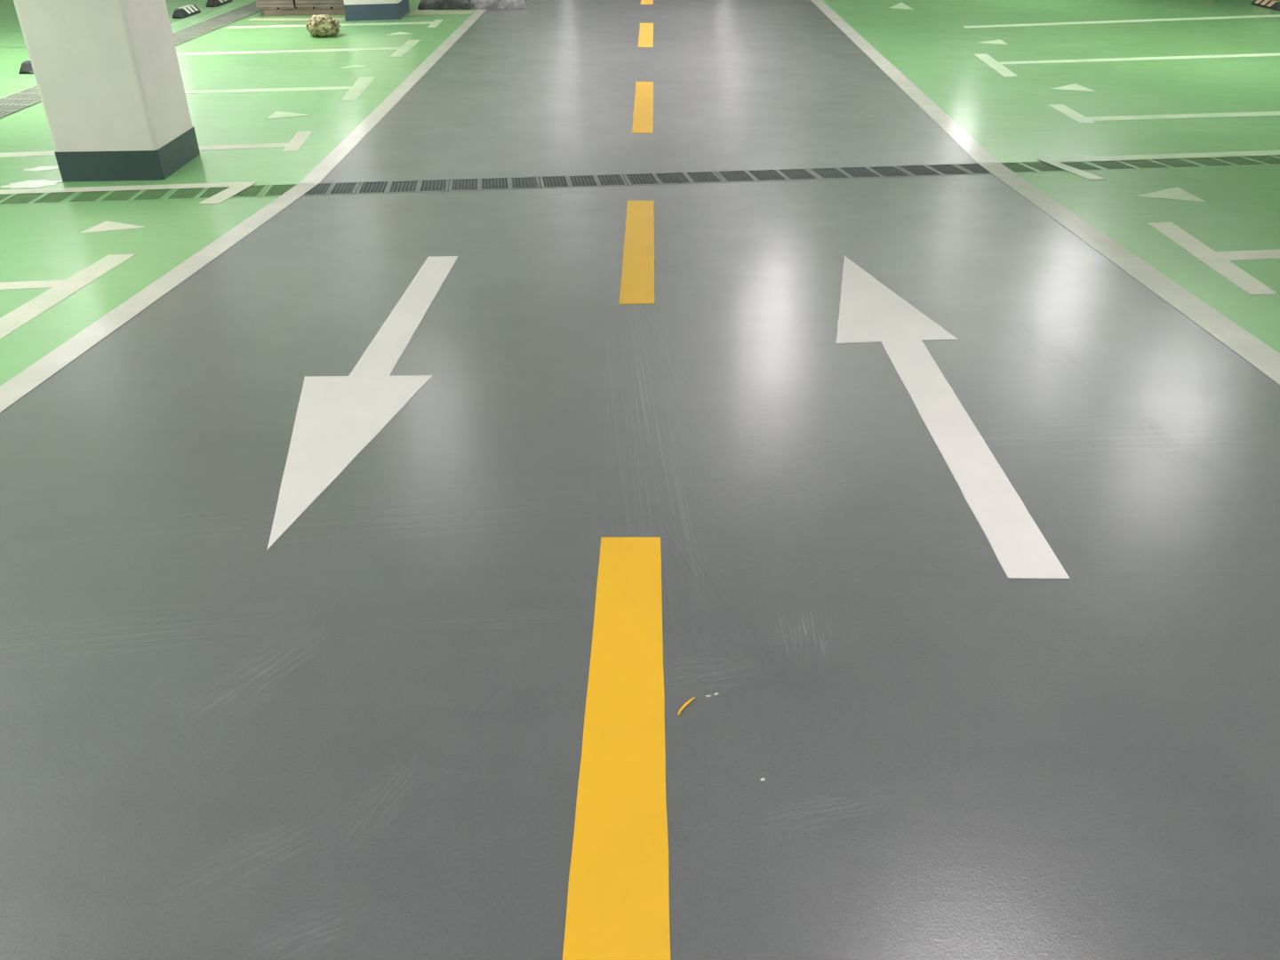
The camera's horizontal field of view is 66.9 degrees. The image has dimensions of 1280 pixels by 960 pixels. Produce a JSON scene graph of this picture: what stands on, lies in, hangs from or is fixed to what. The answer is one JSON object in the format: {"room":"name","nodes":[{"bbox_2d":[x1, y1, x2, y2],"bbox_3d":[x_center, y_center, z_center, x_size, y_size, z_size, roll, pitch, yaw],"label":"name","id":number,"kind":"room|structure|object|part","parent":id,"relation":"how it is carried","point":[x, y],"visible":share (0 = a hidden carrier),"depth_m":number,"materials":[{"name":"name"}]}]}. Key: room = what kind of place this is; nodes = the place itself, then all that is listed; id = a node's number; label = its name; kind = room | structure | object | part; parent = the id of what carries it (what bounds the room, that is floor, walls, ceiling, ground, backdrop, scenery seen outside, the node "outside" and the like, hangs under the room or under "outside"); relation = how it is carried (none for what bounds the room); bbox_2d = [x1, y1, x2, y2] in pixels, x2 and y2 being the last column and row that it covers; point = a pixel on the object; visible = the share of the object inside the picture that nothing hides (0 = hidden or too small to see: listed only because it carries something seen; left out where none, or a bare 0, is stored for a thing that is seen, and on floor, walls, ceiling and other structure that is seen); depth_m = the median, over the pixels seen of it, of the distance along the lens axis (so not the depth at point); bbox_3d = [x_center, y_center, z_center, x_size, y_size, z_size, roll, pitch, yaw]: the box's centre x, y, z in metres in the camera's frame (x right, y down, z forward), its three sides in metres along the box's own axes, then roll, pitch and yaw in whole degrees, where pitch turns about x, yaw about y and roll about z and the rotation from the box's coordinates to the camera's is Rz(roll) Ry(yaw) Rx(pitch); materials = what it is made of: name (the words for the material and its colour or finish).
{"room":"parking garage","nodes":[
{"label":"parking garage","id":0,"kind":"room"},
{"bbox_2d":[0,0,481,385],"bbox_3d":[-8.463,-4.643,10.239,12.560,1.040,38.000,1,29,1],"label":"floor","id":1,"kind":"structure","parent":0,"point":[38,242],"depth_m":7.41,"materials":[{"name":"green paint"}]},
{"bbox_2d":[0,45,26,47],"bbox_3d":[-8.679,-4.830,10.810,4.138,0.029,0.119,-2,29,-4],"label":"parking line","id":2,"kind":"object","parent":1,"relation":"on","point":[1,46],"visible":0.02,"depth_m":10.91,"materials":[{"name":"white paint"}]},
{"bbox_2d":[18,59,33,73],"bbox_3d":[-6.134,-4.247,9.887,0.170,0.131,0.550,1,29,1],"label":"wheel stop","id":3,"kind":"object","parent":1,"relation":"on","point":[26,68],"visible":0.24,"depth_m":9.67,"materials":[{"name":"black rubber"}]},
{"bbox_2d":[0,179,63,188],"bbox_3d":[-4.151,-2.020,6.614,0.353,0.016,0.202,1,29,1],"label":"paint spill","id":4,"kind":"object","parent":1,"relation":"on","point":[40,183],"visible":1,"depth_m":6.61,"materials":[{"name":"white paint"}]},
{"bbox_2d":[23,165,58,171],"bbox_3d":[-4.259,-2.227,6.928,0.282,0.011,0.117,-5,30,-9],"label":"paint spill","id":5,"kind":"object","parent":1,"relation":"on","point":[39,168],"visible":0.75,"depth_m":6.92,"materials":[{"name":"white paint"}]},
{"bbox_2d":[0,254,135,339],"bbox_3d":[-4.400,-0.836,4.539,3.400,0.002,1.624,1,29,1],"label":"divider","id":6,"kind":"object","parent":1,"relation":"on","point":[60,290],"visible":1,"depth_m":4.70,"materials":[{"name":"paint"}]},
{"bbox_2d":[13,0,199,182],"bbox_3d":[-3.644,-3.795,6.114,0.689,3.586,0.755,1,29,1],"label":"column","id":7,"kind":"structure","parent":1,"relation":"on","point":[108,75],"depth_m":6.48,"materials":[{"name":"paint"}]},
{"bbox_2d":[78,221,147,233],"bbox_3d":[-3.058,-1.482,5.685,0.335,0.003,0.277,1,29,1],"label":"triangle","id":8,"kind":"object","parent":1,"relation":"on","point":[106,226],"visible":1,"depth_m":5.68,"materials":[{"name":"paint"}]},
{"bbox_2d":[0,181,256,204],"bbox_3d":[-4.053,-1.929,6.470,2.790,0.007,0.616,1,29,1],"label":"divider","id":9,"kind":"object","parent":1,"relation":"on","point":[236,188],"visible":1,"depth_m":6.53,"materials":[{"name":"paint"}]},
{"bbox_2d":[0,0,263,119],"bbox_3d":[-5.482,-4.954,11.046,0.400,0.521,7.374,1,29,1],"label":"drain","id":10,"kind":"object","parent":1,"relation":"on","point":[16,102],"visible":0.45,"depth_m":11.63,"materials":[{"name":"metal"}]},
{"bbox_2d":[0,131,312,157],"bbox_3d":[-3.947,-2.589,7.488,2.669,0.044,0.608,-4,30,-6],"label":"divider","id":11,"kind":"object","parent":1,"relation":"on","point":[300,138],"visible":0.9,"depth_m":7.46,"materials":[{"name":"paint"}]},
{"bbox_2d":[171,4,200,18],"bbox_3d":[-6.088,-6.285,12.991,0.170,0.136,0.620,1,29,1],"label":"wheel stop","id":12,"kind":"object","parent":1,"relation":"on","point":[189,10],"visible":1,"depth_m":12.88,"materials":[{"name":"black rubber"}]},
{"bbox_2d":[206,0,232,7],"bbox_3d":[-6.043,-6.884,13.904,0.170,0.138,0.660,1,29,1],"label":"wheel stop","id":13,"kind":"object","parent":1,"relation":"on","point":[210,3],"visible":1,"depth_m":13.68,"materials":[{"name":"black rubber"}]},
{"bbox_2d":[184,76,375,100],"bbox_3d":[-3.901,-3.757,9.287,2.639,0.076,1.104,1,29,1],"label":"divider","id":14,"kind":"object","parent":1,"relation":"on","point":[354,92],"visible":0.81,"depth_m":9.18,"materials":[{"name":"paint"}]},
{"bbox_2d":[265,111,311,119],"bbox_3d":[-3.002,-3.137,8.332,0.350,0.023,0.293,1,29,1],"label":"triangle","id":15,"kind":"object","parent":1,"relation":"on","point":[277,114],"visible":1,"depth_m":8.34,"materials":[{"name":"paint"}]},
{"bbox_2d":[248,17,344,20],"bbox_3d":[-4.529,-6.079,12.786,1.233,0.021,0.199,-2,29,-3],"label":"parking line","id":16,"kind":"object","parent":1,"relation":"on","point":[252,19],"visible":0.86,"depth_m":12.79,"materials":[{"name":"white paint"}]},
{"bbox_2d":[176,40,420,56],"bbox_3d":[-3.901,-4.929,11.066,2.594,0.077,1.095,-1,29,-1],"label":"divider","id":17,"kind":"object","parent":1,"relation":"on","point":[404,49],"visible":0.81,"depth_m":10.88,"materials":[{"name":"paint"}]},
{"bbox_2d":[261,6,344,15],"bbox_3d":[-4.586,-6.556,13.428,1.133,0.157,0.879,-5,30,-9],"label":"pallet","id":18,"kind":"object","parent":1,"relation":"on","point":[279,11],"visible":0.46,"depth_m":13.07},
{"bbox_2d":[255,0,295,7],"bbox_3d":[-4.960,-6.650,13.286,0.489,0.260,0.892,-5,30,-9],"label":"pack","id":19,"kind":"object","parent":18,"relation":"on","point":[260,4],"visible":0.95,"depth_m":12.96},
{"bbox_2d":[294,0,343,7],"bbox_3d":[-4.362,-6.703,13.379,0.695,0.260,0.894,-5,30,-9],"label":"pack","id":20,"kind":"object","parent":18,"relation":"on","point":[299,3],"visible":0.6,"depth_m":13.04},
{"bbox_2d":[305,14,340,37],"bbox_3d":[-3.826,-5.485,11.681,0.415,0.245,0.375,1,29,1],"label":"cloth bundle","id":21,"kind":"object","parent":1,"relation":"on","point":[321,25],"visible":1,"depth_m":11.58,"materials":[{"name":"fabric"}]},
{"bbox_2d":[225,19,443,28],"bbox_3d":[-3.903,-5.882,12.505,2.655,0.048,0.665,-3,30,-5],"label":"divider","id":22,"kind":"object","parent":1,"relation":"on","point":[433,24],"visible":0.92,"depth_m":12.48,"materials":[{"name":"paint"}]},
{"bbox_2d":[340,64,367,68],"bbox_3d":[-3.011,-4.339,10.167,0.321,0.017,0.152,-12,31,-20],"label":"triangle","id":23,"kind":"object","parent":1,"relation":"on","point":[353,66],"visible":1,"depth_m":10.14,"materials":[{"name":"paint"}]},
{"bbox_2d":[343,0,409,21],"bbox_3d":[-3.538,-7.606,12.376,0.682,3.092,0.948,-1,29,-2],"label":"column","id":24,"kind":"structure","parent":1,"relation":"on","point":[355,10],"depth_m":12.75,"materials":[{"name":"paint"}]},
{"bbox_2d":[384,32,410,35],"bbox_3d":[-2.950,-5.460,11.863,0.221,0.022,0.330,13,32,22],"label":"triangle","id":25,"kind":"object","parent":1,"relation":"on","point":[397,33],"visible":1,"depth_m":11.89,"materials":[{"name":"paint"}]},
{"bbox_2d":[408,10,474,15],"bbox_3d":[-2.737,-6.461,13.396,0.883,0.035,0.478,-2,29,-3],"label":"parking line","id":26,"kind":"object","parent":1,"relation":"on","point":[414,12],"visible":1,"depth_m":13.40,"materials":[{"name":"white paint"}]},
{"bbox_2d":[417,0,471,9],"bbox_3d":[-2.841,-7.014,14.050,0.751,0.286,1.098,-5,30,-8],"label":"tarpaulin","id":27,"kind":"object","parent":1,"relation":"on","point":[424,4],"visible":1,"depth_m":13.67,"materials":[{"name":"grey plastic"}]},
{"bbox_2d":[0,0,1279,959],"bbox_3d":[0.057,-4.486,10.100,5.296,0.903,38.000,1,29,1],"label":"floor","id":28,"kind":"structure","parent":0,"point":[357,735],"depth_m":2.66,"materials":[{"name":"grey paint"}]},
{"bbox_2d":[0,9,486,412],"bbox_3d":[-2.325,-2.190,6.360,0.209,0.572,17.122,0,29,1],"label":"edge line","id":29,"kind":"object","parent":28,"relation":"on","point":[39,372],"visible":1,"depth_m":5.10,"materials":[{"name":"paint"}]},
{"bbox_2d":[266,256,458,550],"bbox_3d":[-1.052,-0.500,3.943,0.495,0.002,2.835,1,29,1],"label":"direction arrow","id":30,"kind":"object","parent":28,"relation":"on","point":[337,417],"visible":1,"depth_m":3.53,"materials":[{"name":"white paint"}]},
{"bbox_2d":[471,0,527,8],"bbox_3d":[-2.061,-6.997,14.092,0.791,0.211,0.864,-4,30,-8],"label":"plastic sheet","id":31,"kind":"object","parent":28,"relation":"on","point":[476,4],"visible":1,"depth_m":13.79,"materials":[{"name":"plastic"}]},
{"bbox_2d":[562,536,670,959],"bbox_3d":[-0.031,0.653,1.894,0.204,0.002,1.999,1,29,1],"label":"lane marking","id":32,"kind":"object","parent":28,"relation":"on","point":[618,908],"visible":1,"depth_m":1.97,"materials":[{"name":"yellow paint"}]},
{"bbox_2d":[619,200,654,303],"bbox_3d":[-0.005,-1.311,5.381,0.169,0.002,2.007,0,29,0],"label":"lane marking","id":33,"kind":"object","parent":28,"relation":"on","point":[637,276],"visible":1,"depth_m":5.17,"materials":[{"name":"yellow paint"}]},
{"bbox_2d":[632,81,653,133],"bbox_3d":[0.033,-3.406,8.799,0.174,0.143,2.062,0,29,1],"label":"lane marking","id":34,"kind":"object","parent":28,"relation":"on","point":[643,118],"visible":1,"depth_m":8.66,"materials":[{"name":"yellow paint"}]},
{"bbox_2d":[638,23,653,47],"bbox_3d":[0.076,-5.547,12.058,0.192,0.126,1.820,1,29,1],"label":"lane marking","id":35,"kind":"object","parent":28,"relation":"on","point":[645,38],"visible":1,"depth_m":11.95,"materials":[{"name":"yellow paint"}]},
{"bbox_2d":[640,0,653,4],"bbox_3d":[0.114,-7.574,15.144,0.184,0.139,2.018,0,29,1],"label":"lane marking","id":36,"kind":"object","parent":28,"relation":"on","point":[643,2],"visible":1,"depth_m":14.49,"materials":[{"name":"yellow paint"}]},
{"bbox_2d":[677,696,695,715],"bbox_3d":[0.101,0.503,2.158,0.009,0.004,0.068,19,34,30],"label":"chip","id":37,"kind":"object","parent":28,"relation":"on","point":[688,702],"visible":1,"depth_m":2.16,"materials":[{"name":"yellow paint"}]},
{"bbox_2d":[835,256,1070,578],"bbox_3d":[1.081,-0.468,3.885,0.524,0.002,2.981,1,29,1],"label":"direction arrow","id":38,"kind":"object","parent":28,"relation":"on","point":[869,311],"visible":1,"depth_m":3.44,"materials":[{"name":"white paint"}]},
{"bbox_2d":[822,0,1279,353],"bbox_3d":[8.815,-4.362,9.937,12.875,0.848,38.000,1,29,1],"label":"floor","id":39,"kind":"structure","parent":0,"point":[1012,118],"depth_m":9.20,"materials":[{"name":"green paint"}]},
{"bbox_2d":[889,2,913,9],"bbox_3d":[3.833,-7.063,14.432,0.320,0.054,0.750,1,29,1],"label":"triangle","id":40,"kind":"object","parent":39,"relation":"on","point":[900,5],"visible":1,"depth_m":14.34,"materials":[{"name":"paint"}]},
{"bbox_2d":[978,39,1007,44],"bbox_3d":[4.266,-5.355,11.841,0.370,0.027,0.360,1,29,1],"label":"triangle","id":41,"kind":"object","parent":39,"relation":"on","point":[999,41],"visible":1,"depth_m":11.80,"materials":[{"name":"paint"}]},
{"bbox_2d":[810,0,1279,384],"bbox_3d":[2.603,-3.316,8.109,0.250,0.816,21.502,0,29,1],"label":"edge line","id":42,"kind":"object","parent":39,"relation":"on","point":[1244,344],"visible":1,"depth_m":5.44,"materials":[{"name":"paint"}]},
{"bbox_2d":[1051,83,1095,91],"bbox_3d":[4.250,-3.899,9.624,0.420,0.029,0.370,1,29,1],"label":"triangle","id":43,"kind":"object","parent":39,"relation":"on","point":[1075,86],"visible":1,"depth_m":9.57,"materials":[{"name":"paint"}]},
{"bbox_2d":[962,14,1279,28],"bbox_3d":[8.565,-6.564,13.760,8.917,0.080,0.325,-7,30,-12],"label":"divider","id":44,"kind":"object","parent":39,"relation":"on","point":[1272,15],"visible":1,"depth_m":13.36,"materials":[{"name":"paint"}]},
{"bbox_2d":[974,52,1279,77],"bbox_3d":[6.164,-4.921,11.268,5.457,0.091,1.229,-9,31,-16],"label":"divider","id":45,"kind":"object","parent":39,"relation":"on","point":[998,67],"visible":1,"depth_m":10.89,"materials":[{"name":"paint"}]},
{"bbox_2d":[1038,150,1279,179],"bbox_3d":[4.867,-2.419,7.335,3.611,0.012,0.717,-5,30,-8],"label":"divider","id":46,"kind":"object","parent":39,"relation":"on","point":[1056,162],"visible":1,"depth_m":7.43,"materials":[{"name":"paint"}]},
{"bbox_2d":[1048,104,1279,123],"bbox_3d":[5.289,-3.277,8.667,3.050,0.051,0.760,1,29,1],"label":"divider","id":47,"kind":"object","parent":39,"relation":"on","point":[1066,110],"visible":1,"depth_m":8.63,"materials":[{"name":"paint"}]},
{"bbox_2d":[1135,186,1207,202],"bbox_3d":[3.451,-1.888,6.405,0.398,0.003,0.430,1,29,1],"label":"triangle","id":48,"kind":"object","parent":39,"relation":"on","point":[1177,193],"visible":1,"depth_m":6.38,"materials":[{"name":"paint"}]},
{"bbox_2d":[1148,222,1279,295],"bbox_3d":[4.623,-1.194,5.174,3.393,0.002,1.340,1,29,1],"label":"parking line","id":49,"kind":"object","parent":39,"relation":"on","point":[1219,261],"visible":1,"depth_m":5.17,"materials":[{"name":"paint"}]},
{"bbox_2d":[1250,0,1279,10],"bbox_3d":[9.522,-7.202,14.659,0.170,0.145,0.750,-1,29,-1],"label":"wheel stop","id":50,"kind":"object","parent":39,"relation":"on","point":[1272,4],"visible":1,"depth_m":14.59,"materials":[{"name":"black rubber"}]},
{"bbox_3d":[0.167,-2.015,6.889,4.890,0.250,1.185,1,29,1],"label":"floor","id":51,"kind":"structure","parent":0,"visible":0},
{"bbox_2d":[301,181,360,196],"bbox_3d":[-2.091,-1.957,6.560,0.351,0.031,0.374,-4,30,-7],"label":"drain grate","id":52,"kind":"object","parent":51,"relation":"on","point":[332,188],"visible":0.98,"depth_m":6.55,"materials":[{"name":"grey metal"}]},
{"bbox_3d":[-2.179,-1.961,6.551,0.159,0.011,0.331,-4,30,-7],"label":"panel","id":53,"kind":"part","parent":52,"relation":"part of","materials":[{"name":"metal"}]},
{"bbox_3d":[-2.005,-1.973,6.572,0.159,0.011,0.331,-4,30,-7],"label":"panel","id":54,"kind":"part","parent":52,"relation":"part of","materials":[{"name":"metal"}]},
{"bbox_2d":[354,178,449,194],"bbox_3d":[-1.613,-1.990,6.618,0.607,0.031,0.374,-4,30,-7],"label":"drain grate","id":55,"kind":"object","parent":51,"relation":"on","point":[421,185],"visible":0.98,"depth_m":6.61,"materials":[{"name":"grey metal"}]},
{"bbox_3d":[-1.814,-1.986,6.595,0.186,0.011,0.331,-4,30,-7],"label":"panel","id":56,"kind":"part","parent":55,"relation":"part of","materials":[{"name":"metal"}]},
{"bbox_3d":[-1.614,-2.000,6.620,0.186,0.011,0.331,-4,30,-7],"label":"panel","id":57,"kind":"part","parent":55,"relation":"part of","materials":[{"name":"metal"}]},
{"bbox_3d":[-1.413,-2.014,6.644,0.186,0.011,0.331,-4,30,-7],"label":"panel","id":58,"kind":"part","parent":55,"relation":"part of","materials":[{"name":"metal"}]},
{"bbox_2d":[448,176,541,191],"bbox_3d":[-1.002,-2.031,6.692,0.619,0.031,0.374,-4,30,-7],"label":"drain grate","id":59,"kind":"object","parent":51,"relation":"on","point":[510,182],"visible":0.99,"depth_m":6.69,"materials":[{"name":"grey metal"}]},
{"bbox_3d":[-1.207,-2.028,6.669,0.190,0.011,0.331,-4,30,-7],"label":"panel","id":60,"kind":"part","parent":59,"relation":"part of","materials":[{"name":"metal"}]},
{"bbox_3d":[-1.002,-2.042,6.694,0.190,0.011,0.331,-4,30,-7],"label":"panel","id":61,"kind":"part","parent":59,"relation":"part of","materials":[{"name":"metal"}]},
{"bbox_3d":[-0.798,-2.056,6.719,0.190,0.011,0.331,-4,30,-7],"label":"panel","id":62,"kind":"part","parent":59,"relation":"part of","materials":[{"name":"metal"}]},
{"bbox_2d":[538,174,628,188],"bbox_3d":[-0.397,-2.073,6.766,0.594,0.031,0.374,-4,30,-7],"label":"drain grate","id":63,"kind":"object","parent":51,"relation":"on","point":[598,180],"visible":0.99,"depth_m":6.76,"materials":[{"name":"grey metal"}]},
{"bbox_3d":[-0.594,-2.070,6.744,0.182,0.011,0.331,-4,30,-7],"label":"panel","id":64,"kind":"part","parent":63,"relation":"part of","materials":[{"name":"metal"}]},
{"bbox_3d":[-0.398,-2.083,6.768,0.182,0.011,0.331,-4,30,-7],"label":"panel","id":65,"kind":"part","parent":63,"relation":"part of","materials":[{"name":"metal"}]},
{"bbox_3d":[-0.202,-2.097,6.791,0.182,0.011,0.331,-4,30,-7],"label":"panel","id":66,"kind":"part","parent":63,"relation":"part of","materials":[{"name":"metal"}]},
{"bbox_2d":[622,171,725,185],"bbox_3d":[0.233,-2.116,6.843,0.670,0.031,0.374,-4,30,-7],"label":"drain grate","id":67,"kind":"object","parent":51,"relation":"on","point":[687,177],"visible":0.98,"depth_m":6.84,"materials":[{"name":"grey metal"}]},
{"bbox_3d":[0.011,-2.111,6.817,0.207,0.011,0.331,-4,30,-7],"label":"panel","id":68,"kind":"part","parent":67,"relation":"part of","materials":[{"name":"metal"}]},
{"bbox_3d":[0.232,-2.126,6.844,0.207,0.011,0.331,-4,30,-7],"label":"panel","id":69,"kind":"part","parent":67,"relation":"part of","materials":[{"name":"metal"}]},
{"bbox_3d":[0.453,-2.142,6.871,0.207,0.011,0.331,-4,30,-7],"label":"panel","id":70,"kind":"part","parent":67,"relation":"part of","materials":[{"name":"metal"}]},
{"bbox_2d":[714,168,821,183],"bbox_3d":[0.908,-2.163,6.925,0.685,0.031,0.374,-4,30,-7],"label":"drain grate","id":71,"kind":"object","parent":51,"relation":"on","point":[776,174],"visible":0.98,"depth_m":6.92,"materials":[{"name":"grey metal"}]},
{"bbox_3d":[0.681,-2.157,6.899,0.212,0.011,0.331,-4,30,-7],"label":"panel","id":72,"kind":"part","parent":71,"relation":"part of","materials":[{"name":"metal"}]},
{"bbox_3d":[0.907,-2.173,6.926,0.212,0.011,0.331,-4,30,-7],"label":"panel","id":73,"kind":"part","parent":71,"relation":"part of","materials":[{"name":"metal"}]},
{"bbox_3d":[1.133,-2.188,6.954,0.212,0.011,0.331,-4,30,-7],"label":"panel","id":74,"kind":"part","parent":71,"relation":"part of","materials":[{"name":"metal"}]},
{"bbox_2d":[807,165,914,179],"bbox_3d":[1.587,-2.209,7.008,0.679,0.031,0.374,-4,30,-7],"label":"drain grate","id":75,"kind":"object","parent":51,"relation":"on","point":[865,172],"visible":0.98,"depth_m":7.00,"materials":[{"name":"grey metal"}]},
{"bbox_3d":[1.362,-2.204,6.982,0.210,0.011,0.331,-4,30,-7],"label":"panel","id":76,"kind":"part","parent":75,"relation":"part of","materials":[{"name":"metal"}]},
{"bbox_3d":[1.586,-2.219,7.009,0.210,0.011,0.331,-4,30,-7],"label":"panel","id":77,"kind":"part","parent":75,"relation":"part of","materials":[{"name":"metal"}]},
{"bbox_3d":[1.810,-2.235,7.037,0.210,0.011,0.331,-4,30,-7],"label":"panel","id":78,"kind":"part","parent":75,"relation":"part of","materials":[{"name":"metal"}]},
{"bbox_2d":[896,163,974,176],"bbox_3d":[2.147,-2.248,7.076,0.445,0.031,0.374,-4,30,-7],"label":"drain grate","id":79,"kind":"object","parent":51,"relation":"on","point":[924,170],"visible":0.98,"depth_m":7.07,"materials":[{"name":"grey metal"}]},
{"bbox_3d":[2.037,-2.250,7.064,0.206,0.011,0.331,-4,30,-7],"label":"panel","id":80,"kind":"part","parent":79,"relation":"part of","materials":[{"name":"metal"}]},
{"bbox_3d":[2.257,-2.265,7.091,0.206,0.011,0.331,-4,30,-7],"label":"panel","id":81,"kind":"part","parent":79,"relation":"part of","materials":[{"name":"metal"}]},
{"bbox_2d":[952,163,991,175],"bbox_3d":[2.495,-2.271,7.118,0.249,0.031,0.374,-4,30,-7],"label":"drain grate","id":82,"kind":"object","parent":51,"relation":"on","point":[975,169],"visible":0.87,"depth_m":7.13,"materials":[{"name":"grey metal"}]},
{"bbox_3d":[2.494,-2.281,7.120,0.233,0.011,0.331,-4,30,-7],"label":"panel","id":83,"kind":"part","parent":82,"relation":"part of","materials":[{"name":"metal"}]},
{"bbox_3d":[8.918,-2.616,7.955,12.550,0.250,2.437,1,29,1],"label":"floor","id":84,"kind":"structure","parent":0,"visible":0},
{"bbox_2d":[1000,160,1107,173],"bbox_3d":[3.002,-2.306,7.180,0.766,0.031,0.374,-4,30,-7],"label":"drain grate","id":85,"kind":"object","parent":84,"relation":"on","point":[1018,167],"visible":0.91,"depth_m":7.16,"materials":[{"name":"metal"}]},
{"bbox_3d":[2.748,-2.299,7.151,0.239,0.011,0.331,-4,30,-7],"label":"panel","id":86,"kind":"part","parent":85,"relation":"part of","materials":[{"name":"green metal"}]},
{"bbox_3d":[3.001,-2.316,7.181,0.239,0.011,0.331,-4,30,-7],"label":"panel","id":87,"kind":"part","parent":85,"relation":"part of","materials":[{"name":"green metal"}]},
{"bbox_3d":[3.254,-2.334,7.212,0.239,0.011,0.331,-4,30,-7],"label":"panel","id":88,"kind":"part","parent":85,"relation":"part of","materials":[{"name":"green metal"}]},
{"bbox_2d":[1086,158,1206,170],"bbox_3d":[3.775,-2.359,7.274,0.786,0.031,0.374,-4,30,-7],"label":"drain grate","id":89,"kind":"object","parent":84,"relation":"on","point":[1177,163],"visible":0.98,"depth_m":7.24,"materials":[{"name":"green metal"}]},
{"bbox_3d":[3.514,-2.352,7.244,0.246,0.011,0.331,-4,30,-7],"label":"panel","id":90,"kind":"part","parent":89,"relation":"part of","materials":[{"name":"green metal"}]},
{"bbox_3d":[3.774,-2.369,7.276,0.246,0.011,0.331,-4,30,-7],"label":"panel","id":91,"kind":"part","parent":89,"relation":"part of","materials":[{"name":"green metal"}]},
{"bbox_3d":[4.033,-2.387,7.307,0.246,0.011,0.331,-4,30,-7],"label":"panel","id":92,"kind":"part","parent":89,"relation":"part of","materials":[{"name":"green metal"}]},
{"bbox_2d":[1180,155,1279,167],"bbox_3d":[4.547,-2.412,7.368,0.766,0.031,0.374,-4,30,-7],"label":"drain grate","id":93,"kind":"object","parent":84,"relation":"on","point":[1256,160],"visible":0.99,"depth_m":7.36,"materials":[{"name":"metal"}]},
{"bbox_3d":[4.294,-2.405,7.339,0.239,0.011,0.331,-4,30,-7],"label":"panel","id":94,"kind":"part","parent":93,"relation":"part of","materials":[{"name":"green metal"}]},
{"bbox_3d":[4.546,-2.422,7.370,0.239,0.011,0.331,-4,30,-7],"label":"panel","id":95,"kind":"part","parent":93,"relation":"part of","materials":[{"name":"green metal"}]},
{"bbox_3d":[4.800,-2.440,7.401,0.239,0.011,0.331,-4,30,-7],"label":"panel","id":96,"kind":"part","parent":93,"relation":"part of","materials":[{"name":"green metal"}]},
{"bbox_3d":[-8.589,-1.415,5.823,12.560,0.250,2.439,1,29,1],"label":"floor","id":97,"kind":"structure","parent":0,"visible":0},
{"bbox_2d":[0,192,79,205],"bbox_3d":[-4.023,-1.824,6.324,0.604,0.031,0.374,-4,30,-7],"label":"drain grate","id":98,"kind":"object","parent":97,"relation":"on","point":[36,198],"visible":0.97,"depth_m":6.32,"materials":[{"name":"metal"}]},
{"bbox_3d":[-4.223,-1.821,6.302,0.185,0.011,0.331,-4,30,-7],"label":"panel","id":99,"kind":"part","parent":98,"relation":"part of","materials":[{"name":"green metal"}]},
{"bbox_3d":[-4.024,-1.834,6.326,0.185,0.011,0.331,-4,30,-7],"label":"panel","id":100,"kind":"part","parent":98,"relation":"part of","materials":[{"name":"green metal"}]},
{"bbox_3d":[-3.824,-1.848,6.350,0.185,0.011,0.331,-4,30,-7],"label":"panel","id":101,"kind":"part","parent":98,"relation":"part of","materials":[{"name":"green metal"}]},
{"bbox_2d":[62,188,175,203],"bbox_3d":[-3.421,-1.865,6.398,0.604,0.031,0.374,-4,30,-7],"label":"drain grate","id":102,"kind":"object","parent":97,"relation":"on","point":[148,195],"visible":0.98,"depth_m":6.37,"materials":[{"name":"metal"}]},
{"bbox_3d":[-3.621,-1.862,6.375,0.185,0.011,0.331,-4,30,-7],"label":"panel","id":103,"kind":"part","parent":102,"relation":"part of","materials":[{"name":"green metal"}]},
{"bbox_3d":[-3.421,-1.876,6.399,0.185,0.011,0.331,-4,30,-7],"label":"panel","id":104,"kind":"part","parent":102,"relation":"part of","materials":[{"name":"green metal"}]},
{"bbox_3d":[-3.222,-1.889,6.424,0.185,0.011,0.331,-4,30,-7],"label":"panel","id":105,"kind":"part","parent":102,"relation":"part of","materials":[{"name":"green metal"}]},
{"bbox_2d":[161,184,269,200],"bbox_3d":[-2.818,-1.907,6.471,0.604,0.031,0.374,-4,30,-7],"label":"drain grate","id":106,"kind":"object","parent":97,"relation":"on","point":[253,190],"visible":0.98,"depth_m":6.45,"materials":[{"name":"green metal"}]},
{"bbox_3d":[-3.019,-1.903,6.448,0.185,0.011,0.331,-4,30,-7],"label":"panel","id":107,"kind":"part","parent":106,"relation":"part of","materials":[{"name":"green metal"}]},
{"bbox_3d":[-2.819,-1.917,6.473,0.185,0.011,0.331,-4,30,-7],"label":"panel","id":108,"kind":"part","parent":106,"relation":"part of","materials":[{"name":"green metal"}]},
{"bbox_3d":[-2.620,-1.931,6.497,0.185,0.011,0.331,-4,30,-7],"label":"panel","id":109,"kind":"part","parent":106,"relation":"part of","materials":[{"name":"green metal"}]},
{"bbox_2d":[259,184,296,197],"bbox_3d":[-2.392,-1.936,6.523,0.249,0.031,0.374,-4,30,-7],"label":"drain grate","id":110,"kind":"object","parent":97,"relation":"on","point":[274,190],"visible":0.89,"depth_m":6.53,"materials":[{"name":"metal"}]},
{"bbox_3d":[-2.393,-1.946,6.525,0.233,0.011,0.331,-4,30,-7],"label":"panel","id":111,"kind":"part","parent":110,"relation":"part of","materials":[{"name":"green metal"}]}
]}

